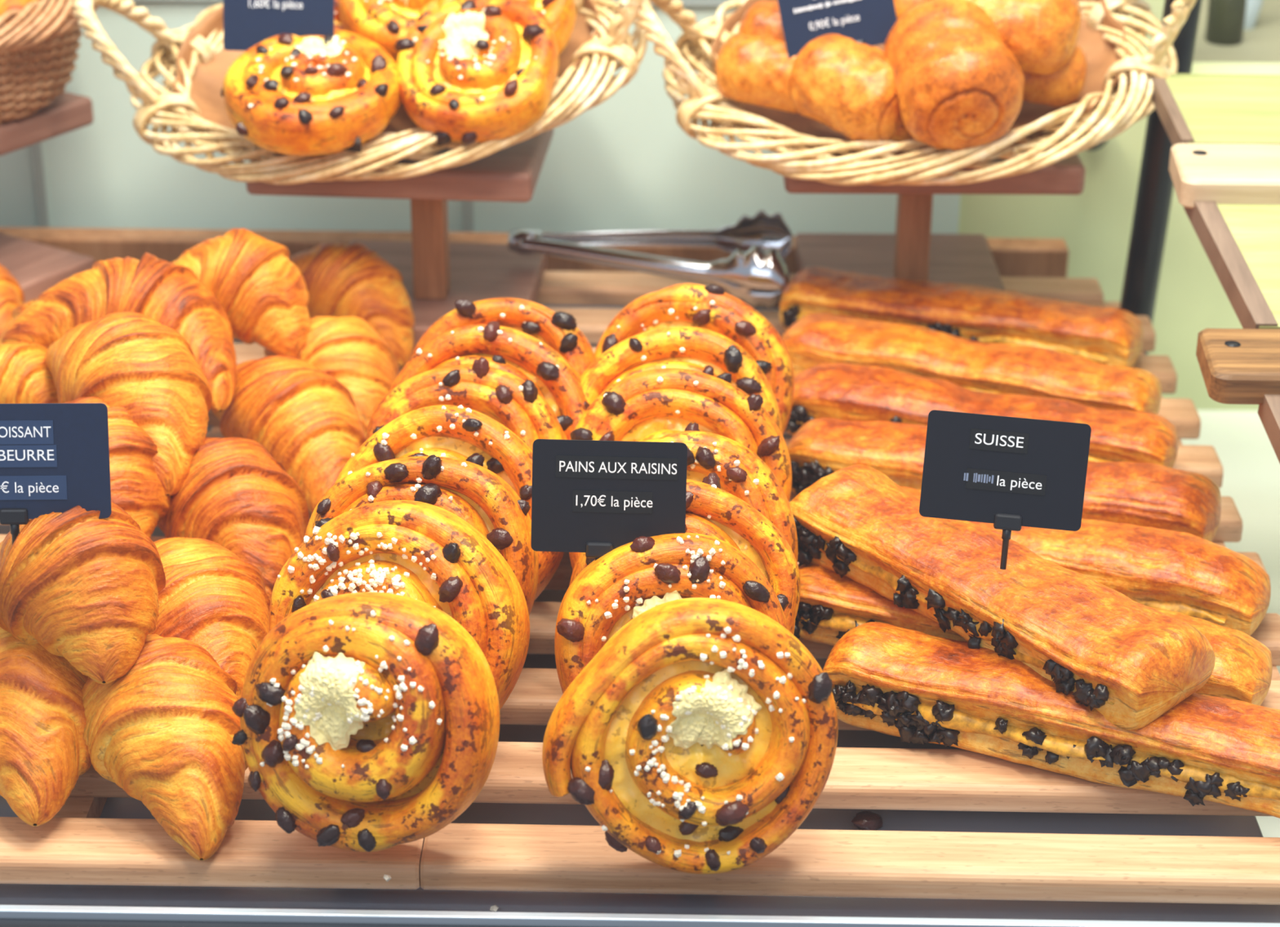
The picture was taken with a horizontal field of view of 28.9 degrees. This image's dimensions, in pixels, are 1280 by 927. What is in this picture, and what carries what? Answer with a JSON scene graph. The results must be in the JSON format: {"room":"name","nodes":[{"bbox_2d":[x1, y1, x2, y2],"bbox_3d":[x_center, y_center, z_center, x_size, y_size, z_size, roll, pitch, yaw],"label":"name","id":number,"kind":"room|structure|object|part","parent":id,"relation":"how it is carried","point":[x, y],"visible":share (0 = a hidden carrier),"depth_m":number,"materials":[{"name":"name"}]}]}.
{"room":"bakery","nodes":[
{"label":"bakery","id":0,"kind":"room"},
{"bbox_2d":[0,0,1279,410],"bbox_3d":[0.074,-0.203,1.714,2.700,0.335,0.050,1,25,1],"label":"wall","id":1,"kind":"structure","parent":0,"point":[625,162],"depth_m":1.70,"materials":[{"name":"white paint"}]},
{"bbox_2d":[31,142,50,227],"bbox_3d":[-0.410,-0.177,1.706,0.007,0.290,0.005,1,25,1],"label":"trim","id":2,"kind":"structure","parent":1,"relation":"attached to","point":[37,148],"depth_m":1.70,"materials":[{"name":"grey metal"}]},
{"bbox_2d":[133,0,734,6],"bbox_3d":[-0.528,-0.313,1.645,1.495,0.008,0.006,1,25,1],"label":"trim","id":3,"kind":"structure","parent":1,"relation":"attached to","point":[686,2],"depth_m":1.64,"materials":[{"name":"grey"}]},
{"bbox_2d":[462,200,474,232],"bbox_3d":[-0.118,-0.174,1.703,0.007,0.290,0.005,1,25,1],"label":"trim","id":4,"kind":"structure","parent":1,"relation":"attached to","point":[468,206],"depth_m":1.70,"materials":[{"name":"grey"}]},
{"bbox_2d":[1180,410,1279,837],"bbox_3d":[0.069,0.063,1.576,2.900,0.030,1.225,1,25,1],"label":"wall","id":5,"kind":"structure","parent":0,"point":[1251,464],"depth_m":1.66,"materials":[{"name":"white paint"}]},
{"bbox_2d":[0,919,546,926],"bbox_3d":[0.009,0.343,1.022,2.000,0.351,0.022,1,25,1],"label":"trim","id":6,"kind":"structure","parent":5,"relation":"attached to","point":[3,922],"depth_m":0.96,"materials":[{"name":"black"}]},
{"bbox_2d":[0,905,1279,926],"bbox_3d":[0.010,0.191,0.966,2.000,0.034,0.004,1,25,1],"label":"counter edge","id":7,"kind":"object","parent":6,"relation":"attached to","point":[6,912],"visible":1,"depth_m":0.96,"materials":[{"name":"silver metal"}]},
{"bbox_2d":[0,305,1279,923],"bbox_3d":[-0.306,0.086,1.351,1.156,0.114,0.754,1,25,1],"label":"counter base","id":8,"kind":"object","parent":5,"relation":"on","point":[420,899],"visible":0.02,"depth_m":1.02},
{"bbox_2d":[0,337,424,889],"bbox_3d":[-0.344,0.026,1.315,0.520,0.026,0.682,1,25,1],"label":"rack","id":9,"kind":"object","parent":8,"relation":"on","point":[77,846],"visible":0.05,"depth_m":1.00,"materials":[{"name":"brown wood"}]},
{"bbox_2d":[0,264,24,336],"bbox_3d":[-0.391,-0.101,1.483,0.042,0.038,0.101,-13,28,-26],"label":"croissant","id":10,"kind":"object","parent":9,"relation":"on","point":[11,295],"visible":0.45,"depth_m":1.47,"materials":[{"name":"orange food"}]},
{"bbox_2d":[0,298,36,344],"bbox_3d":[-0.336,-0.073,1.419,0.053,0.047,0.073,11,27,22],"label":"croissant","id":11,"kind":"object","parent":9,"relation":"on","point":[21,308],"visible":0.06,"depth_m":1.41,"materials":[{"name":"orange food"}]},
{"bbox_2d":[0,341,58,404],"bbox_3d":[-0.321,-0.041,1.280,0.053,0.043,0.054,-12,28,-24],"label":"croissant","id":12,"kind":"object","parent":9,"relation":"on","point":[25,375],"visible":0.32,"depth_m":1.27,"materials":[{"name":"orange food"}]},
{"bbox_2d":[0,626,91,826],"bbox_3d":[-0.268,0.081,1.063,0.082,0.072,0.172,-7,26,-16],"label":"croissant","id":13,"kind":"object","parent":9,"relation":"on","point":[44,753],"visible":0.61,"depth_m":1.01,"materials":[{"name":"orange food"}]},
{"bbox_2d":[0,91,94,303],"bbox_3d":[-0.455,-0.166,1.558,0.173,0.114,0.180,16,29,29],"label":"stand","id":14,"kind":"object","parent":9,"relation":"on","point":[37,268],"visible":0.65,"depth_m":1.56,"materials":[{"name":"brown wood"}]},
{"bbox_3d":[-0.445,-0.119,1.574,0.150,0.016,0.130,16,29,29],"label":"board","id":15,"kind":"part","parent":14,"relation":"part of","materials":[{"name":"brown wood"}]},
{"bbox_2d":[0,0,98,124],"bbox_3d":[-0.429,-0.263,1.528,0.206,0.101,0.202,18,31,34],"label":"wicker basket","id":16,"kind":"object","parent":14,"relation":"on","point":[37,59],"visible":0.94,"depth_m":1.49,"materials":[{"name":"brown wicker"}]},
{"bbox_2d":[0,0,43,24],"bbox_3d":[-0.397,-0.282,1.518,0.085,0.047,0.054,14,28,26],"label":"pastry","id":17,"kind":"object","parent":16,"relation":"in","point":[6,6],"visible":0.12,"depth_m":1.50,"materials":[{"name":"orange food"}]},
{"bbox_2d":[64,395,172,538],"bbox_3d":[-0.267,0.001,1.208,0.109,0.067,0.075,19,31,35],"label":"croissant","id":18,"kind":"object","parent":9,"relation":"on","point":[136,488],"visible":0.23,"depth_m":1.18,"materials":[{"name":"orange food"}]},
{"bbox_2d":[45,311,212,496],"bbox_3d":[-0.257,-0.041,1.236,0.132,0.066,0.074,18,31,34],"label":"croissant","id":19,"kind":"object","parent":18,"relation":"on","point":[140,365],"visible":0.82,"depth_m":1.20,"materials":[{"name":"orange food"}]},
{"bbox_2d":[81,634,248,860],"bbox_3d":[-0.201,0.104,1.038,0.068,0.063,0.139,-13,28,-26],"label":"croissant","id":20,"kind":"object","parent":9,"relation":"on","point":[162,731],"visible":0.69,"depth_m":1.01,"materials":[{"name":"orange food"}]},
{"bbox_2d":[0,502,165,684],"bbox_3d":[-0.234,0.046,1.031,0.071,0.064,0.086,-9,27,-19],"label":"croissant","id":21,"kind":"object","parent":20,"relation":"on","point":[82,586],"visible":0.98,"depth_m":1.01,"materials":[{"name":"orange food"}]},
{"bbox_2d":[0,403,111,544],"bbox_3d":[-0.253,0.008,1.015,0.072,0.065,0.018,-1,25,-3],"label":"price sign","id":22,"kind":"object","parent":21,"relation":"on","point":[55,457],"visible":1,"depth_m":1.01,"materials":[{"name":"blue plastic"}]},
{"bbox_2d":[149,537,270,698],"bbox_3d":[-0.200,0.069,1.119,0.068,0.061,0.152,-9,26,-18],"label":"croissant","id":23,"kind":"object","parent":9,"relation":"on","point":[213,599],"visible":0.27,"depth_m":1.09,"materials":[{"name":"orange food"}]},
{"bbox_2d":[157,437,309,600],"bbox_3d":[-0.201,0.021,1.218,0.071,0.066,0.126,-11,27,-23],"label":"croissant","id":24,"kind":"object","parent":9,"relation":"on","point":[234,495],"visible":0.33,"depth_m":1.19,"materials":[{"name":"orange food"}]},
{"bbox_2d":[211,355,365,513],"bbox_3d":[-0.184,-0.023,1.316,0.069,0.063,0.148,-15,29,-30],"label":"croissant","id":25,"kind":"object","parent":9,"relation":"on","point":[309,422],"visible":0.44,"depth_m":1.28,"materials":[{"name":"orange food"}]},
{"bbox_2d":[1,252,236,412],"bbox_3d":[-0.265,-0.077,1.313,0.126,0.068,0.076,8,26,17],"label":"croissant","id":26,"kind":"object","parent":25,"relation":"on","point":[171,295],"visible":0.61,"depth_m":1.29,"materials":[{"name":"orange food"}]},
{"bbox_2d":[263,316,399,435],"bbox_3d":[-0.166,-0.051,1.373,0.066,0.062,0.103,-9,26,-18],"label":"croissant","id":27,"kind":"object","parent":9,"relation":"on","point":[348,349],"visible":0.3,"depth_m":1.35,"materials":[{"name":"orange food"}]},
{"bbox_2d":[171,228,311,358],"bbox_3d":[-0.227,-0.097,1.361,0.090,0.064,0.067,-2,25,-5],"label":"croissant","id":28,"kind":"object","parent":27,"relation":"on","point":[264,296],"visible":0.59,"depth_m":1.34,"materials":[{"name":"orange food"}]},
{"bbox_2d":[288,242,414,367],"bbox_3d":[-0.178,-0.101,1.478,0.106,0.062,0.062,10,27,19],"label":"croissant","id":29,"kind":"object","parent":9,"relation":"on","point":[341,280],"visible":0.56,"depth_m":1.45,"materials":[{"name":"orange food"}]},
{"bbox_2d":[231,592,499,852],"bbox_3d":[-0.108,0.102,0.985,0.104,0.102,0.071,6,26,13],"label":"bun","id":30,"kind":"object","parent":9,"relation":"on","point":[370,722],"visible":1,"depth_m":0.96,"materials":[{"name":"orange food"}]},
{"bbox_2d":[269,500,529,710],"bbox_3d":[-0.102,0.073,1.049,0.109,0.112,0.074,6,26,12],"label":"bun","id":31,"kind":"object","parent":9,"relation":"on","point":[425,553],"visible":0.48,"depth_m":1.03,"materials":[{"name":"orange food"}]},
{"bbox_2d":[245,128,553,351],"bbox_3d":[-0.142,-0.150,1.528,0.168,0.114,0.150,2,25,3],"label":"stand","id":32,"kind":"object","parent":9,"relation":"on","point":[436,272],"visible":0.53,"depth_m":1.50,"materials":[{"name":"brown wood"}]},
{"bbox_2d":[71,0,647,184],"bbox_3d":[-0.151,-0.263,1.480,0.294,0.138,0.268,19,31,35],"label":"wicker basket","id":33,"kind":"object","parent":32,"relation":"on","point":[593,77],"visible":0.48,"depth_m":1.44,"materials":[{"name":"beige wicker"}]},
{"bbox_3d":[-0.297,-0.248,1.484,0.065,0.085,0.101,-7,40,4],"label":"handle","id":34,"kind":"part","parent":33,"relation":"part of","materials":[{"name":"beige wicker"}]},
{"bbox_2d":[220,28,401,155],"bbox_3d":[-0.186,-0.213,1.414,0.103,0.054,0.098,-22,33,-39],"label":"bun","id":35,"kind":"object","parent":33,"relation":"in","point":[289,94],"visible":1,"depth_m":1.39,"materials":[{"name":"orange food"}]},
{"bbox_2d":[222,0,334,51],"bbox_3d":[-0.208,-0.250,1.434,0.065,0.068,0.018,1,25,1],"label":"price sign","id":36,"kind":"object","parent":35,"relation":"on","point":[247,24],"visible":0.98,"depth_m":1.43,"materials":[{"name":"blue plastic"}]},
{"bbox_2d":[172,0,600,156],"bbox_3d":[-0.152,-0.248,1.491,0.257,0.089,0.188,1,25,1],"label":"kraft paper","id":37,"kind":"object","parent":33,"relation":"in","point":[207,80],"visible":0.13,"depth_m":1.50,"materials":[{"name":"brown paper"}]},
{"bbox_2d":[333,0,344,30],"bbox_3d":[-0.178,-0.273,1.504,0.092,0.059,0.088,-2,25,-4],"label":"bun","id":38,"kind":"object","parent":37,"relation":"on","point":[338,24],"visible":0.07,"depth_m":1.48,"materials":[{"name":"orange food"}]},
{"bbox_2d":[338,0,437,62],"bbox_3d":[-0.137,-0.270,1.466,0.080,0.059,0.078,5,25,10],"label":"bun","id":39,"kind":"object","parent":37,"relation":"on","point":[383,22],"visible":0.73,"depth_m":1.44,"materials":[{"name":"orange food"}]},
{"bbox_2d":[394,0,559,146],"bbox_3d":[-0.094,-0.226,1.419,0.094,0.070,0.089,7,26,13],"label":"bun","id":40,"kind":"object","parent":33,"relation":"in","point":[469,72],"visible":1,"depth_m":1.40,"materials":[{"name":"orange food"}]},
{"bbox_2d":[418,0,576,54],"bbox_3d":[-0.084,-0.262,1.452,0.086,0.070,0.090,-20,32,-37],"label":"bun","id":41,"kind":"object","parent":40,"relation":"on","point":[561,15],"visible":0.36,"depth_m":1.44,"materials":[{"name":"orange food"}]},
{"bbox_3d":[-0.012,-0.281,1.464,0.065,0.085,0.101,-7,40,4],"label":"handle","id":42,"kind":"part","parent":33,"relation":"part of","materials":[{"name":"beige wicker"}]},
{"bbox_3d":[-0.128,-0.140,1.510,0.020,0.079,0.020,2,25,3],"label":"post","id":43,"kind":"part","parent":32,"relation":"part of","materials":[{"name":"brown wood"}]},
{"bbox_3d":[-0.130,-0.105,1.548,0.128,0.016,0.150,2,25,3],"label":"board","id":44,"kind":"part","parent":32,"relation":"part of","materials":[{"name":"brown wood"}]},
{"bbox_2d":[304,454,538,615],"bbox_3d":[-0.098,0.045,1.105,0.104,0.104,0.075,4,25,7],"label":"bun","id":45,"kind":"object","parent":9,"relation":"on","point":[473,493],"visible":0.34,"depth_m":1.09,"materials":[{"name":"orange food"}]},
{"bbox_2d":[334,404,564,599],"bbox_3d":[-0.089,0.027,1.147,0.112,0.106,0.078,4,25,8],"label":"bun","id":46,"kind":"object","parent":9,"relation":"on","point":[455,432],"visible":0.27,"depth_m":1.13,"materials":[{"name":"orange food"}]},
{"bbox_2d":[382,875,391,882],"bbox_3d":[-0.101,0.165,0.987,0.003,0.003,0.003,-21,32,-38],"label":"sugar pearl","id":47,"kind":"object","parent":8,"relation":"on","point":[387,877],"visible":1,"depth_m":0.99,"materials":[{"name":"beige food"}]},
{"bbox_2d":[489,905,498,911],"bbox_3d":[-0.059,0.182,1.012,0.003,0.003,0.003,9,27,19],"label":"sugar pearl","id":48,"kind":"object","parent":8,"relation":"on","point":[493,908],"visible":0.96,"depth_m":1.01,"materials":[{"name":"beige food"}]},
{"bbox_2d":[0,226,1068,277],"bbox_3d":[-0.157,-0.138,1.663,0.881,0.030,0.024,1,25,1],"label":"rail","id":49,"kind":"object","parent":8,"relation":"on","point":[1012,257],"visible":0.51,"depth_m":1.65,"materials":[{"name":"brown wood"}]},
{"bbox_2d":[420,271,1279,905],"bbox_3d":[0.117,0.032,1.308,0.396,0.026,0.682,1,25,1],"label":"rack","id":50,"kind":"object","parent":8,"relation":"on","point":[485,857],"visible":0.38,"depth_m":1.02,"materials":[{"name":"brown wood"}]},
{"bbox_2d":[365,356,573,450],"bbox_3d":[-0.082,0.002,1.200,0.101,0.106,0.078,1,25,2],"label":"bun","id":51,"kind":"object","parent":50,"relation":"on","point":[514,402],"visible":0.2,"depth_m":1.19,"materials":[{"name":"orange food"}]},
{"bbox_2d":[387,320,587,439],"bbox_3d":[-0.077,-0.015,1.239,0.110,0.110,0.080,5,25,10],"label":"bun","id":52,"kind":"object","parent":50,"relation":"on","point":[518,353],"visible":0.25,"depth_m":1.23,"materials":[{"name":"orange food"}]},
{"bbox_2d":[410,297,595,376],"bbox_3d":[-0.070,-0.035,1.285,0.102,0.102,0.078,2,25,3],"label":"bun","id":53,"kind":"object","parent":50,"relation":"on","point":[559,331],"visible":0.23,"depth_m":1.27,"materials":[{"name":"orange food"}]},
{"bbox_2d":[507,209,792,309],"bbox_3d":[0.006,-0.131,1.562,0.178,0.043,0.093,2,25,4],"label":"serving tongs","id":54,"kind":"object","parent":50,"relation":"on","point":[756,273],"visible":0.99,"depth_m":1.55,"materials":[{"name":"silver metal"}]},
{"bbox_3d":[0.007,-0.120,1.539,0.175,0.043,0.016,7,26,14],"label":"arm","id":55,"kind":"part","parent":54,"relation":"part of","materials":[{"name":"silver metal"}]},
{"bbox_3d":[0.012,-0.143,1.587,0.174,0.041,0.015,-2,25,-5],"label":"arm","id":56,"kind":"part","parent":54,"relation":"part of","materials":[{"name":"silver metal"}]},
{"bbox_2d":[554,533,789,693],"bbox_3d":[0.014,0.077,1.045,0.100,0.099,0.070,-2,25,-5],"label":"bun","id":57,"kind":"object","parent":50,"relation":"on","point":[639,575],"visible":0.29,"depth_m":1.03,"materials":[{"name":"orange food"}]},
{"bbox_2d":[530,439,687,560],"bbox_3d":[-0.013,0.025,1.040,0.065,0.068,0.021,1,25,1],"label":"price sign","id":58,"kind":"object","parent":57,"relation":"on","point":[594,499],"visible":1,"depth_m":1.04,"materials":[{"name":"black plastic"}]},
{"bbox_2d":[569,368,791,502],"bbox_3d":[0.018,0.007,1.192,0.110,0.102,0.079,3,25,5],"label":"bun","id":59,"kind":"object","parent":50,"relation":"on","point":[655,403],"visible":0.3,"depth_m":1.18,"materials":[{"name":"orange food"}]},
{"bbox_2d":[580,326,782,435],"bbox_3d":[0.017,-0.014,1.237,0.108,0.105,0.080,2,25,2],"label":"bun","id":60,"kind":"object","parent":50,"relation":"on","point":[705,351],"visible":0.23,"depth_m":1.23,"materials":[{"name":"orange food"}]},
{"bbox_2d":[568,422,798,571],"bbox_3d":[0.020,0.038,1.133,0.105,0.102,0.078,-2,25,-5],"label":"bun","id":61,"kind":"object","parent":50,"relation":"on","point":[741,473],"visible":0.15,"depth_m":1.12,"materials":[{"name":"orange food"}]},
{"bbox_2d":[568,472,800,635],"bbox_3d":[0.019,0.059,1.089,0.102,0.102,0.074,1,25,2],"label":"bun","id":62,"kind":"object","parent":50,"relation":"on","point":[712,511],"visible":0.09,"depth_m":1.07,"materials":[{"name":"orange food"}]},
{"bbox_2d":[542,597,838,874],"bbox_3d":[0.020,0.108,0.976,0.116,0.108,0.068,-4,25,-9],"label":"bun","id":63,"kind":"object","parent":50,"relation":"on","point":[702,735],"visible":1,"depth_m":0.96,"materials":[{"name":"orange food"}]},
{"bbox_2d":[594,283,794,434],"bbox_3d":[0.026,-0.039,1.289,0.108,0.108,0.080,3,25,7],"label":"bun","id":64,"kind":"object","parent":50,"relation":"on","point":[708,307],"visible":0.27,"depth_m":1.27,"materials":[{"name":"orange food"}]},
{"bbox_2d":[782,137,1085,290],"bbox_3d":[0.173,-0.156,1.544,0.176,0.114,0.158,0,25,0],"label":"stand","id":65,"kind":"object","parent":50,"relation":"on","point":[912,253],"visible":0.41,"depth_m":1.53,"materials":[{"name":"brown wood"}]},
{"bbox_3d":[0.165,-0.113,1.569,0.125,0.016,0.150,0,25,0],"label":"board","id":66,"kind":"part","parent":65,"relation":"part of","materials":[{"name":"brown wood"}]},
{"bbox_3d":[0.169,-0.148,1.530,0.020,0.079,0.020,0,25,0],"label":"post","id":67,"kind":"part","parent":65,"relation":"part of","materials":[{"name":"brown wood"}]},
{"bbox_2d":[635,0,1196,185],"bbox_3d":[0.167,-0.256,1.476,0.283,0.126,0.265,20,32,36],"label":"wicker basket","id":68,"kind":"object","parent":65,"relation":"on","point":[691,51],"visible":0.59,"depth_m":1.43,"materials":[{"name":"beige wicker"}]},
{"bbox_3d":[0.026,-0.250,1.475,0.065,0.085,0.099,-4,40,3],"label":"handle","id":69,"kind":"part","parent":68,"relation":"part of","materials":[{"name":"beige wicker"}]},
{"bbox_2d":[710,0,1126,154],"bbox_3d":[0.166,-0.243,1.485,0.246,0.082,0.183,0,25,-1],"label":"kraft paper","id":70,"kind":"object","parent":68,"relation":"in","point":[1100,55],"visible":0.14,"depth_m":1.48,"materials":[{"name":"brown paper"}]},
{"bbox_2d":[715,31,798,113],"bbox_3d":[0.080,-0.230,1.450,0.070,0.041,0.047,9,26,19],"label":"bun","id":71,"kind":"object","parent":70,"relation":"on","point":[752,69],"visible":0.58,"depth_m":1.43,"materials":[{"name":"orange food"}]},
{"bbox_2d":[738,0,785,41],"bbox_3d":[0.088,-0.252,1.456,0.060,0.038,0.048,7,26,14],"label":"bun","id":72,"kind":"object","parent":71,"relation":"on","point":[762,19],"visible":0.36,"depth_m":1.44,"materials":[{"name":"orange food"}]},
{"bbox_2d":[788,33,902,141],"bbox_3d":[0.122,-0.217,1.426,0.075,0.055,0.057,18,30,33],"label":"bun","id":73,"kind":"object","parent":70,"relation":"on","point":[842,83],"visible":0.85,"depth_m":1.41,"materials":[{"name":"orange food"}]},
{"bbox_2d":[777,0,897,59],"bbox_3d":[0.113,-0.252,1.422,0.072,0.070,0.019,-1,25,-2],"label":"price sign","id":74,"kind":"object","parent":73,"relation":"on","point":[868,22],"visible":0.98,"depth_m":1.42,"materials":[{"name":"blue plastic"}]},
{"bbox_2d":[889,119,915,142],"bbox_3d":[0.146,-0.209,1.436,0.039,0.037,0.060,-3,25,-7],"label":"bun","id":75,"kind":"object","parent":70,"relation":"on","point":[903,135],"visible":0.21,"depth_m":1.42,"materials":[{"name":"brown food"}]},
{"bbox_2d":[883,0,925,44],"bbox_3d":[0.172,-0.275,1.490,0.081,0.043,0.052,9,27,19],"label":"bun","id":76,"kind":"object","parent":70,"relation":"on","point":[901,6],"visible":0.02,"depth_m":1.47,"materials":[{"name":"orange food"}]},
{"bbox_2d":[1022,44,1087,106],"bbox_3d":[0.225,-0.234,1.453,0.072,0.042,0.048,5,25,9],"label":"bun","id":77,"kind":"object","parent":70,"relation":"on","point":[1062,87],"visible":0.37,"depth_m":1.43,"materials":[{"name":"orange food"}]},
{"bbox_2d":[925,0,1080,75],"bbox_3d":[0.210,-0.260,1.438,0.091,0.058,0.089,4,25,8],"label":"bun","id":78,"kind":"object","parent":77,"relation":"on","point":[1042,36],"visible":0.59,"depth_m":1.40,"materials":[{"name":"orange food"}]},
{"bbox_2d":[884,0,1024,151],"bbox_3d":[0.177,-0.222,1.403,0.073,0.077,0.089,-5,26,-12],"label":"bun","id":79,"kind":"object","parent":68,"relation":"in","point":[958,86],"visible":0.98,"depth_m":1.38,"materials":[{"name":"orange food"}]},
{"bbox_3d":[0.301,-0.269,1.461,0.065,0.085,0.099,-4,40,3],"label":"handle","id":80,"kind":"part","parent":68,"relation":"part of","materials":[{"name":"beige wicker"}]},
{"bbox_2d":[779,266,1142,367],"bbox_3d":[0.191,-0.086,1.484,0.218,0.038,0.061,9,26,18],"label":"pastry","id":81,"kind":"object","parent":50,"relation":"on","point":[1106,335],"visible":0.69,"depth_m":1.46,"materials":[{"name":"orange food"}]},
{"bbox_2d":[781,313,1161,414],"bbox_3d":[0.185,-0.051,1.410,0.221,0.037,0.059,11,27,22],"label":"pastry","id":82,"kind":"object","parent":50,"relation":"on","point":[814,340],"visible":0.54,"depth_m":1.39,"materials":[{"name":"orange food"}]},
{"bbox_2d":[784,363,1177,467],"bbox_3d":[0.181,-0.022,1.345,0.217,0.040,0.062,9,26,17],"label":"pastry","id":83,"kind":"object","parent":50,"relation":"on","point":[842,391],"visible":0.52,"depth_m":1.33,"materials":[{"name":"orange food"}]},
{"bbox_2d":[786,417,1221,542],"bbox_3d":[0.183,0.009,1.278,0.230,0.040,0.061,10,27,19],"label":"pastry","id":84,"kind":"object","parent":50,"relation":"on","point":[1146,495],"visible":0.52,"depth_m":1.25,"materials":[{"name":"orange food"}]},
{"bbox_2d":[793,562,1272,706],"bbox_3d":[0.174,0.075,1.136,0.228,0.041,0.062,11,27,21],"label":"pastry","id":85,"kind":"object","parent":50,"relation":"on","point":[830,606],"visible":0.3,"depth_m":1.13,"materials":[{"name":"orange food"}]},
{"bbox_2d":[822,622,1279,818],"bbox_3d":[0.190,0.109,1.066,0.231,0.038,0.059,11,27,22],"label":"pastry","id":86,"kind":"object","parent":50,"relation":"on","point":[914,686],"visible":0.93,"depth_m":1.05,"materials":[{"name":"orange food"}]},
{"bbox_2d":[789,464,1214,730],"bbox_3d":[0.154,0.056,1.110,0.062,0.045,0.222,-20,32,-36],"label":"pastry","id":87,"kind":"object","parent":86,"relation":"on","point":[1126,660],"visible":0.93,"depth_m":1.08,"materials":[{"name":"orange food"}]},
{"bbox_2d":[919,409,1091,569],"bbox_3d":[0.151,0.012,1.035,0.069,0.064,0.020,3,25,7],"label":"price sign","id":88,"kind":"object","parent":87,"relation":"on","point":[1010,473],"visible":1,"depth_m":1.03,"materials":[{"name":"black plastic"}]},
{"bbox_2d":[900,486,1271,635],"bbox_3d":[0.192,0.045,1.201,0.224,0.040,0.065,11,27,21],"label":"pastry","id":89,"kind":"object","parent":50,"relation":"on","point":[1188,574],"visible":0.36,"depth_m":1.16,"materials":[{"name":"orange food"}]},
{"bbox_2d":[851,811,882,831],"bbox_3d":[0.098,0.154,1.067,0.015,0.008,0.010,-10,27,-20],"label":"raisin","id":90,"kind":"object","parent":8,"relation":"on","point":[863,820],"visible":1,"depth_m":1.06,"materials":[{"name":"black food"}]},
{"bbox_2d":[1119,0,1202,355],"bbox_3d":[0.322,-0.266,1.492,0.050,0.641,0.022,1,25,1],"label":"support pole","id":91,"kind":"object","parent":5,"relation":"on","point":[1155,188],"visible":0.32,"depth_m":1.53,"materials":[{"name":"black metal"}]},
{"bbox_2d":[1146,73,1279,463],"bbox_3d":[0.456,-0.004,1.327,0.362,0.306,0.404,1,25,1],"label":"shelf","id":92,"kind":"object","parent":5,"relation":"on","point":[1223,131],"visible":1,"depth_m":1.31,"materials":[{"name":"brown wood"}]},
{"bbox_3d":[0.301,-0.199,1.411,0.007,0.025,0.091,0,25,-2],"label":"rail","id":93,"kind":"part","parent":92,"relation":"part of","materials":[{"name":"brown wood"}]},
{"bbox_3d":[0.470,-0.197,1.408,0.341,0.021,0.090,1,25,1],"label":"shelf panel","id":94,"kind":"part","parent":92,"relation":"part of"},
{"bbox_3d":[0.305,-0.103,1.286,0.011,0.048,0.116,-3,25,-8],"label":"rail","id":95,"kind":"part","parent":92,"relation":"part of","materials":[{"name":"brown wood"}]},
{"bbox_3d":[0.465,-0.102,1.283,0.345,0.043,0.111,1,25,1],"label":"shelf panel","id":96,"kind":"part","parent":92,"relation":"part of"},
{"bbox_3d":[0.306,-0.002,1.158,0.011,0.033,0.093,-1,25,-4],"label":"rail","id":97,"kind":"part","parent":92,"relation":"part of","materials":[{"name":"brown wood"}]},
{"bbox_2d":[1192,0,1279,63],"bbox_3d":[0.898,-0.323,1.836,1.059,0.020,0.300,1,25,1],"label":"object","id":98,"kind":"structure","parent":0,"point":[1260,43],"depth_m":1.75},
{"bbox_2d":[1204,0,1246,45],"bbox_3d":[0.412,-0.327,1.738,0.026,0.064,0.026,1,25,1],"label":"bottle","id":99,"kind":"object","parent":98,"relation":"on","point":[1225,20],"visible":1,"depth_m":1.74,"materials":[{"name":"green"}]},
{"bbox_2d":[1244,0,1262,29],"bbox_3d":[0.437,-0.382,1.756,0.025,0.171,0.023,1,25,1],"label":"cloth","id":100,"kind":"object","parent":98,"relation":"on","point":[1253,6],"visible":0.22,"depth_m":1.77,"materials":[{"name":"white fabric"}]}
]}

